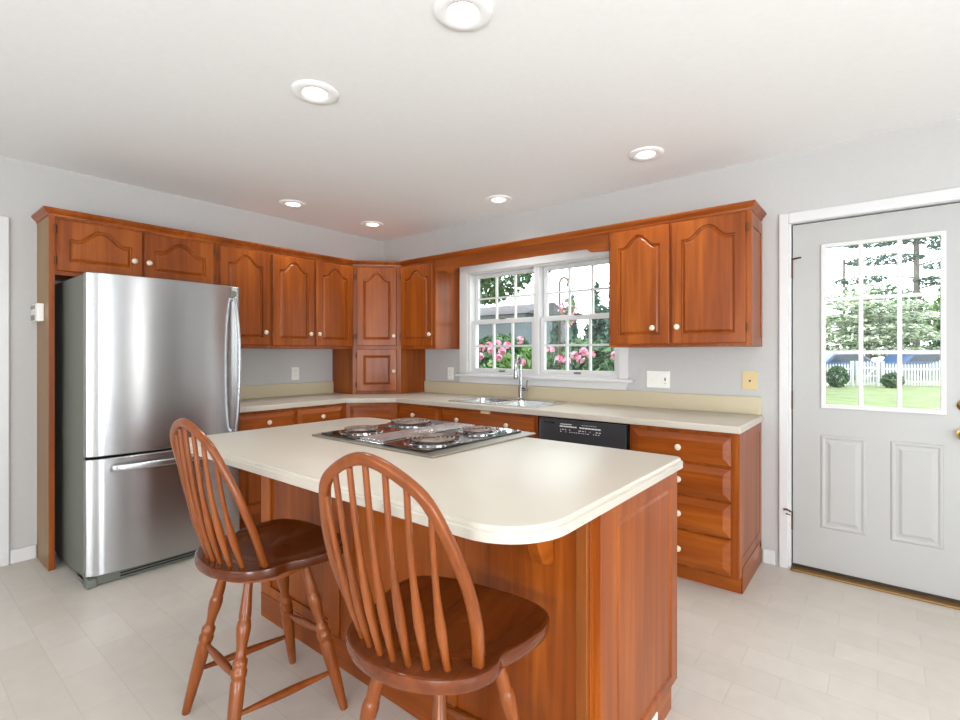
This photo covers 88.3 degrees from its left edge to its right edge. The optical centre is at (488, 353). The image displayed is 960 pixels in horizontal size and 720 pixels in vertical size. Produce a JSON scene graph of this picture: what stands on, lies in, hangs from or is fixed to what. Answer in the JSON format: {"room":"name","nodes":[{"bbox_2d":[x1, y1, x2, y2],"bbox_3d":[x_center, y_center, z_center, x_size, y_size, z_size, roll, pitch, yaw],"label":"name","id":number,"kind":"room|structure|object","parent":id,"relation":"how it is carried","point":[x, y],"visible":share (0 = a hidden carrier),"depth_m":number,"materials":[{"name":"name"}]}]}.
{"room":"kitchen","nodes":[
{"label":"kitchen","id":0,"kind":"room"},
{"bbox_2d":[0,156,383,563],"bbox_3d":[-3.375,0.045,2.640,0.140,2.510,7.040,0,0,39],"label":"wall","id":1,"kind":"structure","parent":0,"point":[25,187],"depth_m":3.26,"materials":[{"name":"grey paint"}]},
{"bbox_2d":[0,216,8,566],"bbox_3d":[-3.304,0.230,2.649,0.080,2.140,1.063,0,0,39],"label":"door","id":2,"kind":"structure","parent":1,"relation":"in","point":[4,221],"depth_m":3.02,"materials":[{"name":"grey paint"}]},
{"bbox_2d":[10,544,35,563],"bbox_3d":[-2.912,1.256,3.098,0.014,0.088,0.122,0,0,39],"label":"baseboard","id":3,"kind":"structure","parent":1,"relation":"attached to","point":[21,554],"depth_m":3.09,"materials":[{"name":"white paint"}]},
{"bbox_2d":[54,216,215,283],"bbox_3d":[-2.427,-0.657,3.414,0.377,0.365,0.924,0,0,39],"label":"upper cabinet","id":4,"kind":"object","parent":1,"relation":"attached to","point":[81,246],"visible":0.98,"depth_m":3.25,"materials":[{"name":"brown wood"}]},
{"bbox_2d":[31,200,766,265],"bbox_3d":[-0.563,-0.850,3.783,4.624,0.044,1.853,0,0,2],"label":"crown molding","id":5,"kind":"structure","parent":4,"relation":"attached to","point":[44,211],"depth_m":3.44,"materials":[{"name":"brown wood"}]},
{"bbox_2d":[216,243,269,348],"bbox_3d":[-2.008,-0.442,3.941,0.377,0.797,0.420,0,0,39],"label":"upper cabinet","id":6,"kind":"object","parent":1,"relation":"attached to","point":[248,269],"visible":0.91,"depth_m":3.88,"materials":[{"name":"brown wood"}]},
{"bbox_2d":[240,381,332,398],"bbox_3d":[-1.906,0.327,4.352,0.019,0.111,1.245,0,0,39],"label":"backsplash","id":7,"kind":"structure","parent":1,"relation":"attached to","point":[292,389],"depth_m":4.44,"materials":[{"name":"beige laminate"}]},
{"bbox_2d":[291,367,298,379],"bbox_3d":[-1.768,0.183,4.537,0.009,0.118,0.075,0,0,39],"label":"wall outlet","id":8,"kind":"object","parent":1,"relation":"attached to","point":[294,370],"visible":1,"depth_m":4.53,"materials":[{"name":"white plastic"}]},
{"bbox_2d":[255,252,353,348],"bbox_3d":[-1.627,-0.442,4.419,0.377,0.797,0.804,0,0,39],"label":"upper cabinet","id":9,"kind":"object","parent":1,"relation":"attached to","point":[311,300],"visible":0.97,"depth_m":4.27,"materials":[{"name":"brown wood"}]},
{"bbox_2d":[0,0,959,241],"bbox_3d":[-0.578,-1.270,0.501,7.180,0.120,7.180,0,0,39],"label":"ceiling","id":10,"kind":"structure","parent":0,"point":[545,103],"depth_m":2.28,"materials":[{"name":"white paint"}]},
{"bbox_2d":[279,200,306,207],"bbox_3d":[-1.573,-1.204,3.987,0.208,0.012,0.208,0,0,39],"label":"recessed light","id":11,"kind":"object","parent":10,"relation":"in","point":[287,203],"visible":1,"depth_m":3.97,"materials":[{"name":"white"}]},
{"bbox_2d":[291,80,338,104],"bbox_3d":[-0.800,-1.204,2.288,0.208,0.012,0.208,0,0,39],"label":"recessed light","id":12,"kind":"object","parent":10,"relation":"in","point":[310,91],"visible":1,"depth_m":2.27,"materials":[{"name":"white plastic"}]},
{"bbox_2d":[361,221,383,227],"bbox_3d":[-1.079,-1.204,4.618,0.208,0.012,0.208,0,0,39],"label":"recessed light","id":13,"kind":"object","parent":10,"relation":"in","point":[372,224],"visible":1,"depth_m":4.60,"materials":[{"name":"white"}]},
{"bbox_2d":[433,0,491,31],"bbox_3d":[-0.089,-1.204,1.746,0.208,0.012,0.208,0,0,39],"label":"recessed light","id":14,"kind":"object","parent":10,"relation":"in","point":[456,15],"visible":1,"depth_m":1.75,"materials":[{"name":"white paint"}]},
{"bbox_2d":[485,195,511,203],"bbox_3d":[0.083,-1.204,3.874,0.208,0.012,0.208,0,0,39],"label":"recessed light","id":15,"kind":"object","parent":10,"relation":"in","point":[494,199],"visible":1,"depth_m":3.85,"materials":[{"name":"white"}]},
{"bbox_2d":[628,146,663,160],"bbox_3d":[0.955,-1.204,2.990,0.208,0.012,0.208,0,0,39],"label":"recessed light","id":16,"kind":"object","parent":10,"relation":"in","point":[648,153],"visible":1,"depth_m":2.97,"materials":[{"name":"white"}]},
{"bbox_2d":[0,553,959,719],"bbox_3d":[-0.578,1.360,0.501,7.180,0.120,7.180,0,0,39],"label":"floor","id":17,"kind":"structure","parent":0,"point":[794,645],"depth_m":2.14,"materials":[{"name":"beige tile"}]},
{"bbox_2d":[37,215,54,570],"bbox_3d":[-2.740,0.230,3.063,0.323,2.140,0.029,0,0,39],"label":"end panel","id":18,"kind":"object","parent":17,"relation":"on","point":[45,227],"visible":0.94,"depth_m":3.00,"materials":[{"name":"brown wood"}]},
{"bbox_2d":[31,303,43,321],"bbox_3d":[-2.796,-0.253,3.066,0.175,0.109,0.036,0,0,39],"label":"intercom","id":19,"kind":"object","parent":18,"relation":"attached to","point":[37,310],"visible":1,"depth_m":3.02,"materials":[{"name":"white plastic"}]},
{"bbox_2d":[55,272,240,589],"bbox_3d":[-2.208,0.424,3.250,0.866,1.751,0.839,0,0,39],"label":"refrigerator","id":20,"kind":"object","parent":17,"relation":"on","point":[136,356],"visible":0.77,"depth_m":2.92,"materials":[{"name":"silver metal"}]},
{"bbox_2d":[170,418,346,719],"bbox_3d":[-0.825,0.755,1.781,0.486,1.097,0.522,0,0,38],"label":"counter stool","id":21,"kind":"object","parent":17,"relation":"on","point":[278,549],"visible":0.98,"depth_m":1.66,"materials":[{"name":"brown wood"}]},
{"bbox_2d":[240,408,295,529],"bbox_3d":[-1.884,0.862,3.862,0.663,0.876,0.501,0,0,39],"label":"base cabinet","id":22,"kind":"object","parent":17,"relation":"on","point":[250,483],"visible":0.24,"depth_m":3.63,"materials":[{"name":"brown wood"}]},
{"bbox_2d":[296,403,345,423],"bbox_3d":[-1.583,0.862,4.240,0.663,0.876,0.462,0,0,39],"label":"base cabinet","id":23,"kind":"object","parent":17,"relation":"on","point":[310,414],"visible":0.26,"depth_m":4.03,"materials":[{"name":"brown wood"}]},
{"bbox_2d":[346,403,396,419],"bbox_3d":[-1.054,0.862,4.701,0.917,0.876,0.917,0,0,39],"label":"base cabinet","id":24,"kind":"object","parent":17,"relation":"on","point":[388,411],"visible":0.04,"depth_m":4.26,"materials":[{"name":"brown wood"}]},
{"bbox_2d":[240,381,762,433],"bbox_3d":[-0.293,0.347,3.476,3.633,0.150,1.885,0,0,39],"label":"countertop","id":25,"kind":"structure","parent":24,"relation":"on","point":[701,412],"depth_m":3.65,"materials":[{"name":"beige laminate"}]},
{"bbox_2d":[333,265,424,393],"bbox_3d":[-1.076,-0.229,4.898,0.640,1.222,0.640,0,0,39],"label":"cabinet","id":26,"kind":"object","parent":25,"relation":"on","point":[376,363],"visible":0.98,"depth_m":4.66,"materials":[{"name":"brown wood"}]},
{"bbox_2d":[448,397,567,407],"bbox_3d":[0.147,0.464,3.915,0.856,0.172,0.487,0,0,39],"label":"sink","id":27,"kind":"object","parent":25,"relation":"in","point":[526,403],"visible":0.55,"depth_m":3.98,"materials":[{"name":"silver metal"}]},
{"bbox_2d":[513,355,527,399],"bbox_3d":[0.249,0.195,4.038,0.138,0.366,0.101,0,0,-31],"label":"faucet","id":28,"kind":"object","parent":25,"relation":"on","point":[521,388],"visible":1,"depth_m":4.06,"materials":[{"name":"silver metal"}]},
{"bbox_2d":[397,403,440,420],"bbox_3d":[-0.412,0.862,4.352,0.518,0.876,0.663,0,0,39],"label":"base cabinet","id":29,"kind":"object","parent":17,"relation":"on","point":[404,410],"visible":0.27,"depth_m":4.11,"materials":[{"name":"brown wood"}]},
{"bbox_2d":[319,452,548,719],"bbox_3d":[-0.139,0.755,1.255,0.496,1.097,0.532,0,0,30],"label":"counter stool","id":30,"kind":"object","parent":17,"relation":"on","point":[439,637],"visible":1,"depth_m":1.11,"materials":[{"name":"brown wood"}]},
{"bbox_2d":[261,472,676,719],"bbox_3d":[-0.220,0.862,2.142,1.816,0.876,0.822,0,0,39],"label":"kitchen island","id":31,"kind":"object","parent":17,"relation":"on","point":[606,587],"visible":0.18,"depth_m":1.56,"materials":[{"name":"brown wood"}]},
{"bbox_2d":[189,417,682,544],"bbox_3d":[-0.344,0.403,2.030,1.920,0.040,1.049,0,0,39],"label":"island countertop","id":32,"kind":"structure","parent":31,"relation":"on","point":[525,490],"depth_m":1.57,"materials":[{"name":"beige laminate"}]},
{"bbox_2d":[312,418,535,457],"bbox_3d":[-0.297,0.365,2.317,0.797,0.036,0.692,0,0,39],"label":"cooktop","id":33,"kind":"object","parent":32,"relation":"in","point":[423,437],"visible":1,"depth_m":2.19,"materials":[{"name":"silver metal"}]},
{"bbox_2d":[356,422,474,444],"bbox_3d":[-0.311,0.368,2.333,0.175,0.012,0.633,0,0,39],"label":"vent","id":34,"kind":"object","parent":33,"relation":"attached to","point":[376,439],"depth_m":2.27,"materials":[{"name":"silver metal"}]},
{"bbox_2d":[651,712,657,719],"bbox_3d":[0.555,1.256,1.662,0.006,0.064,0.072,0,0,39],"label":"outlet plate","id":35,"kind":"object","parent":31,"relation":"attached to","point":[654,716],"depth_m":1.67,"materials":[{"name":"white plastic"}]},
{"bbox_2d":[441,407,538,438],"bbox_3d":[0.155,0.862,3.901,0.926,0.876,0.663,0,0,39],"label":"base cabinet","id":36,"kind":"object","parent":17,"relation":"on","point":[523,422],"visible":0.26,"depth_m":3.62,"materials":[{"name":"brown wood"}]},
{"bbox_2d":[538,416,629,449],"bbox_3d":[0.765,0.865,3.400,0.638,0.870,0.586,0,0,39],"label":"dishwasher","id":37,"kind":"object","parent":17,"relation":"on","point":[587,432],"visible":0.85,"depth_m":3.15,"materials":[{"name":"black plastic"}]},
{"bbox_2d":[630,422,761,593],"bbox_3d":[1.265,0.862,3.016,0.603,0.876,0.663,0,0,39],"label":"base cabinet","id":38,"kind":"object","parent":17,"relation":"on","point":[719,481],"visible":0.76,"depth_m":2.73,"materials":[{"name":"brown wood"}]},
{"bbox_2d":[384,117,959,565],"bbox_3d":[1.615,0.045,3.255,7.180,2.510,0.140,0,0,39],"label":"wall","id":39,"kind":"structure","parent":0,"point":[923,158],"depth_m":3.09,"materials":[{"name":"grey paint"}]},
{"bbox_2d":[400,261,459,348],"bbox_3d":[-0.563,-0.442,4.659,0.457,0.797,0.376,0,0,39],"label":"upper cabinet","id":40,"kind":"object","parent":39,"relation":"attached to","point":[430,299],"visible":1,"depth_m":4.52,"materials":[{"name":"brown wood"}]},
{"bbox_2d":[448,367,453,379],"bbox_3d":[-0.359,0.190,4.732,0.075,0.118,0.009,0,0,39],"label":"wall outlet","id":41,"kind":"object","parent":39,"relation":"attached to","point":[450,369],"visible":1,"depth_m":4.72,"materials":[{"name":"white plastic"}]},
{"bbox_2d":[455,249,633,389],"bbox_3d":[0.416,-0.280,4.171,1.717,1.100,0.180,0,0,39],"label":"window","id":42,"kind":"structure","parent":39,"relation":"in","point":[470,276],"depth_m":4.15,"materials":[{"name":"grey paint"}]},
{"bbox_2d":[424,381,761,414],"bbox_3d":[0.535,0.327,4.009,2.985,0.111,0.019,0,0,39],"label":"backsplash","id":43,"kind":"structure","parent":39,"relation":"attached to","point":[681,401],"depth_m":3.67,"materials":[{"name":"beige laminate"}]},
{"bbox_2d":[647,371,669,387],"bbox_3d":[1.198,0.182,3.489,0.165,0.118,0.012,0,0,39],"label":"light switch","id":44,"kind":"object","parent":39,"relation":"attached to","point":[655,379],"visible":1,"depth_m":3.48,"materials":[{"name":"white plastic"}]},
{"bbox_2d":[663,375,667,384],"bbox_3d":[1.237,0.182,3.457,0.034,0.070,0.002,0,0,39],"label":"socket","id":45,"kind":"object","parent":44,"relation":"attached to","point":[665,377],"depth_m":3.45,"materials":[{"name":"white plastic"}]},
{"bbox_2d":[608,209,761,347],"bbox_3d":[1.252,-0.442,3.212,0.875,0.797,0.376,0,0,39],"label":"upper cabinet","id":46,"kind":"object","parent":39,"relation":"attached to","point":[696,282],"visible":1,"depth_m":3.04,"materials":[{"name":"brown wood"}]},
{"bbox_2d":[436,232,608,273],"bbox_3d":[0.185,-0.768,3.903,1.653,0.142,0.019,0,0,39],"label":"valance","id":47,"kind":"object","parent":46,"relation":"attached to","point":[598,242],"visible":0.96,"depth_m":3.79,"materials":[{"name":"brown wood"}]},
{"bbox_2d":[742,371,757,389],"bbox_3d":[1.655,0.170,3.128,0.088,0.118,0.006,0,0,39],"label":"phone jack","id":48,"kind":"object","parent":39,"relation":"attached to","point":[749,378],"visible":1,"depth_m":3.12,"materials":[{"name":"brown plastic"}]},
{"bbox_2d":[763,548,774,564],"bbox_3d":[1.736,1.256,3.060,0.068,0.088,0.014,0,0,39],"label":"baseboard","id":49,"kind":"structure","parent":39,"relation":"attached to","point":[768,555],"depth_m":3.06,"materials":[{"name":"white paint"}]},
{"bbox_2d":[779,187,959,609],"bbox_3d":[2.185,0.226,2.756,0.968,2.148,0.170,0,0,39],"label":"door","id":50,"kind":"structure","parent":39,"relation":"in","point":[869,497],"depth_m":2.78,"materials":[{"name":"grey paint"}]},
{"label":"outside","id":51,"kind":"structure","parent":0,"visible":0},
{"bbox_2d":[826,374,939,409],"bbox_3d":[17.611,1.470,28.873,80.000,0.100,59.850,0,0,39],"label":"lawn","id":52,"kind":"structure","parent":51,"point":[916,396],"depth_m":16.76,"materials":[{"name":"green plant"}]},
{"bbox_2d":[479,333,531,367],"bbox_3d":[0.315,0.489,10.852,2.125,1.923,1.794,0,0,39],"label":"evergreen shrub","id":53,"kind":"object","parent":52,"relation":"on","point":[503,338],"visible":0.12,"depth_m":10.45,"materials":[{"name":"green plant"}]},
{"bbox_2d":[479,336,549,368],"bbox_3d":[0.222,0.623,6.089,1.182,1.662,0.838,0,0,39],"label":"rhododendron","id":54,"kind":"object","parent":52,"relation":"on","point":[506,359],"visible":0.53,"depth_m":5.92,"materials":[{"name":"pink plant"}]},
{"bbox_2d":[480,271,551,305],"bbox_3d":[-1.232,-1.989,15.877,7.206,6.938,4.133,0,0,39],"label":"shade tree","id":55,"kind":"object","parent":52,"relation":"on","point":[485,284],"visible":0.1,"depth_m":14.82,"materials":[{"name":"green plant"}]},
{"bbox_2d":[479,302,565,366],"bbox_3d":[0.648,-0.205,18.893,4.300,3.250,3.500,0,0,39],"label":"garden shed","id":56,"kind":"object","parent":52,"relation":"on","point":[524,329],"visible":0.2,"depth_m":17.37,"materials":[{"name":"grey"}]},
{"bbox_2d":[549,308,561,366],"bbox_3d":[2.240,0.048,16.453,0.914,3.173,0.962,0,0,39],"label":"arborvitae","id":57,"kind":"object","parent":52,"relation":"on","point":[554,334],"visible":0.06,"depth_m":16.41,"materials":[{"name":"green plant"}]},
{"bbox_2d":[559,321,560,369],"bbox_3d":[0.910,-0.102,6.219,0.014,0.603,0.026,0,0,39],"label":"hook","id":58,"kind":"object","parent":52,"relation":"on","point":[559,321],"depth_m":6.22,"materials":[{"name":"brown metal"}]},
{"bbox_2d":[559,277,567,312],"bbox_3d":[0.949,-0.734,6.188,0.114,0.436,0.026,0,0,39],"label":"hook","id":59,"kind":"object","parent":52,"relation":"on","point":[566,278],"depth_m":6.22,"materials":[{"name":"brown metal"}]},
{"bbox_2d":[558,298,577,327],"bbox_3d":[0.980,-0.579,6.157,0.256,0.522,0.266,0,0,39],"label":"hanging basket","id":60,"kind":"object","parent":59,"relation":"hanging from","point":[564,310],"visible":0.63,"depth_m":6.12,"materials":[{"name":"pink plant"}]},
{"bbox_2d":[562,308,572,314],"bbox_3d":[0.985,-0.520,6.160,0.150,0.080,0.150,0,0,39],"label":"pot","id":61,"kind":"object","parent":60,"relation":"on","point":[564,310],"depth_m":6.11,"materials":[{"name":"white plastic"}]},
{"bbox_2d":[564,293,579,368],"bbox_3d":[2.723,-0.205,15.859,0.969,3.728,0.940,0,0,39],"label":"arborvitae","id":62,"kind":"object","parent":52,"relation":"on","point":[573,330],"visible":0.09,"depth_m":15.75,"materials":[{"name":"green plant"}]},
{"bbox_2d":[546,336,613,370],"bbox_3d":[1.766,0.554,9.308,2.155,1.792,1.734,0,0,39],"label":"evergreen shrub","id":63,"kind":"object","parent":52,"relation":"on","point":[604,352],"visible":0.16,"depth_m":8.89,"materials":[{"name":"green plant"}]},
{"bbox_2d":[546,346,613,370],"bbox_3d":[1.196,0.683,5.392,1.210,1.542,0.888,0,0,39],"label":"rhododendron","id":64,"kind":"object","parent":52,"relation":"on","point":[583,351],"visible":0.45,"depth_m":5.39,"materials":[{"name":"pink plant"}]},
{"bbox_2d":[582,304,607,339],"bbox_3d":[6.258,-0.181,17.607,6.559,3.523,1.224,0,0,39],"label":"hedge","id":65,"kind":"object","parent":52,"relation":"on","point":[604,308],"visible":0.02,"depth_m":19.10,"materials":[{"name":"green plant"}]},
{"bbox_2d":[587,271,604,362],"bbox_3d":[3.444,-0.476,15.660,0.936,4.279,0.939,0,0,39],"label":"arborvitae","id":66,"kind":"object","parent":52,"relation":"on","point":[597,324],"visible":0.16,"depth_m":15.56,"materials":[{"name":"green plant"}]},
{"bbox_2d":[603,283,613,370],"bbox_3d":[3.751,-0.594,14.852,0.922,4.492,0.921,0,0,39],"label":"arborvitae","id":67,"kind":"object","parent":52,"relation":"on","point":[606,338],"visible":0.02,"depth_m":14.83,"materials":[{"name":"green plant"}]},
{"bbox_2d":[826,365,848,387],"bbox_3d":[14.658,0.973,20.772,0.856,0.978,0.806,0,0,39],"label":"bush","id":68,"kind":"object","parent":52,"relation":"on","point":[836,370],"visible":0.98,"depth_m":20.65,"materials":[{"name":"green plant"}]},
{"bbox_2d":[826,361,853,385],"bbox_3d":[14.933,0.920,21.578,1.940,1.200,0.100,0,0,3],"label":"picket fence","id":69,"kind":"object","parent":52,"relation":"on","point":[851,368],"visible":0.36,"depth_m":21.52,"materials":[{"name":"grey paint"}]},
{"bbox_2d":[842,259,845,325],"bbox_3d":[32.383,-3.530,45.010,0.320,10.100,0.304,0,0,39],"label":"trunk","id":70,"kind":"object","parent":52,"relation":"on","point":[844,312],"visible":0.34,"depth_m":44.93,"materials":[{"name":"grey wood"}]},
{"bbox_2d":[826,354,891,381],"bbox_3d":[17.826,0.695,25.255,4.270,1.450,1.840,0,0,0],"label":"car","id":71,"kind":"object","parent":52,"relation":"on","point":[831,359],"visible":0.15,"depth_m":24.40,"materials":[{"name":"blue paint"}]},
{"bbox_2d":[855,361,879,385],"bbox_3d":[16.533,0.920,21.559,1.034,1.200,0.120,0,0,-4],"label":"gate","id":72,"kind":"object","parent":52,"relation":"on","point":[876,368],"visible":0.71,"depth_m":21.54,"materials":[{"name":"grey paint"}]},
{"bbox_2d":[826,282,939,359],"bbox_3d":[24.389,-1.523,31.733,4.481,5.996,8.353,0,0,-42],"label":"tree","id":73,"kind":"object","parent":52,"relation":"on","point":[911,331],"visible":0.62,"depth_m":31.11,"materials":[{"name":"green plant"}]},
{"bbox_2d":[833,236,939,347],"bbox_3d":[30.724,-4.805,35.558,6.916,12.556,7.666,0,0,-11],"label":"shade tree","id":74,"kind":"object","parent":52,"relation":"on","point":[916,257],"visible":0.39,"depth_m":35.73,"materials":[{"name":"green plant"}]},
{"bbox_2d":[841,284,935,354],"bbox_3d":[36.121,-2.410,44.702,6.488,7.784,6.452,0,0,-6],"label":"tree","id":75,"kind":"object","parent":52,"relation":"on","point":[885,291],"visible":0.1,"depth_m":43.75,"materials":[{"name":"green plant"}]},
{"bbox_2d":[879,372,905,387],"bbox_3d":[16.700,1.113,20.428,0.878,0.753,0.780,0,0,13],"label":"bush","id":76,"kind":"object","parent":52,"relation":"on","point":[886,380],"visible":0.78,"depth_m":20.34,"materials":[{"name":"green plant"}]},
{"bbox_2d":[880,354,939,378],"bbox_3d":[23.530,0.695,27.359,4.270,1.450,1.840,0,0,0],"label":"car","id":77,"kind":"object","parent":52,"relation":"on","point":[891,359],"visible":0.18,"depth_m":26.51,"materials":[{"name":"blue paint"}]},
{"bbox_2d":[881,360,939,385],"bbox_3d":[18.389,0.840,21.318,2.564,1.360,0.100,0,0,11],"label":"picket fence","id":78,"kind":"object","parent":52,"relation":"on","point":[906,368],"visible":0.63,"depth_m":21.29,"materials":[{"name":"grey paint"}]},
{"bbox_2d":[922,287,939,343],"bbox_3d":[38.299,-2.870,37.809,6.726,8.704,7.334,0,0,-18],"label":"tree","id":79,"kind":"object","parent":52,"relation":"on","point":[936,302],"visible":0.1,"depth_m":39.48,"materials":[{"name":"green plant"}]},
{"bbox_2d":[929,320,939,346],"bbox_3d":[30.379,-1.731,31.626,4.246,6.415,3.681,0,0,39],"label":"evergreen tree","id":80,"kind":"object","parent":52,"relation":"on","point":[937,323],"visible":0.02,"depth_m":32.29,"materials":[{"name":"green plant"}]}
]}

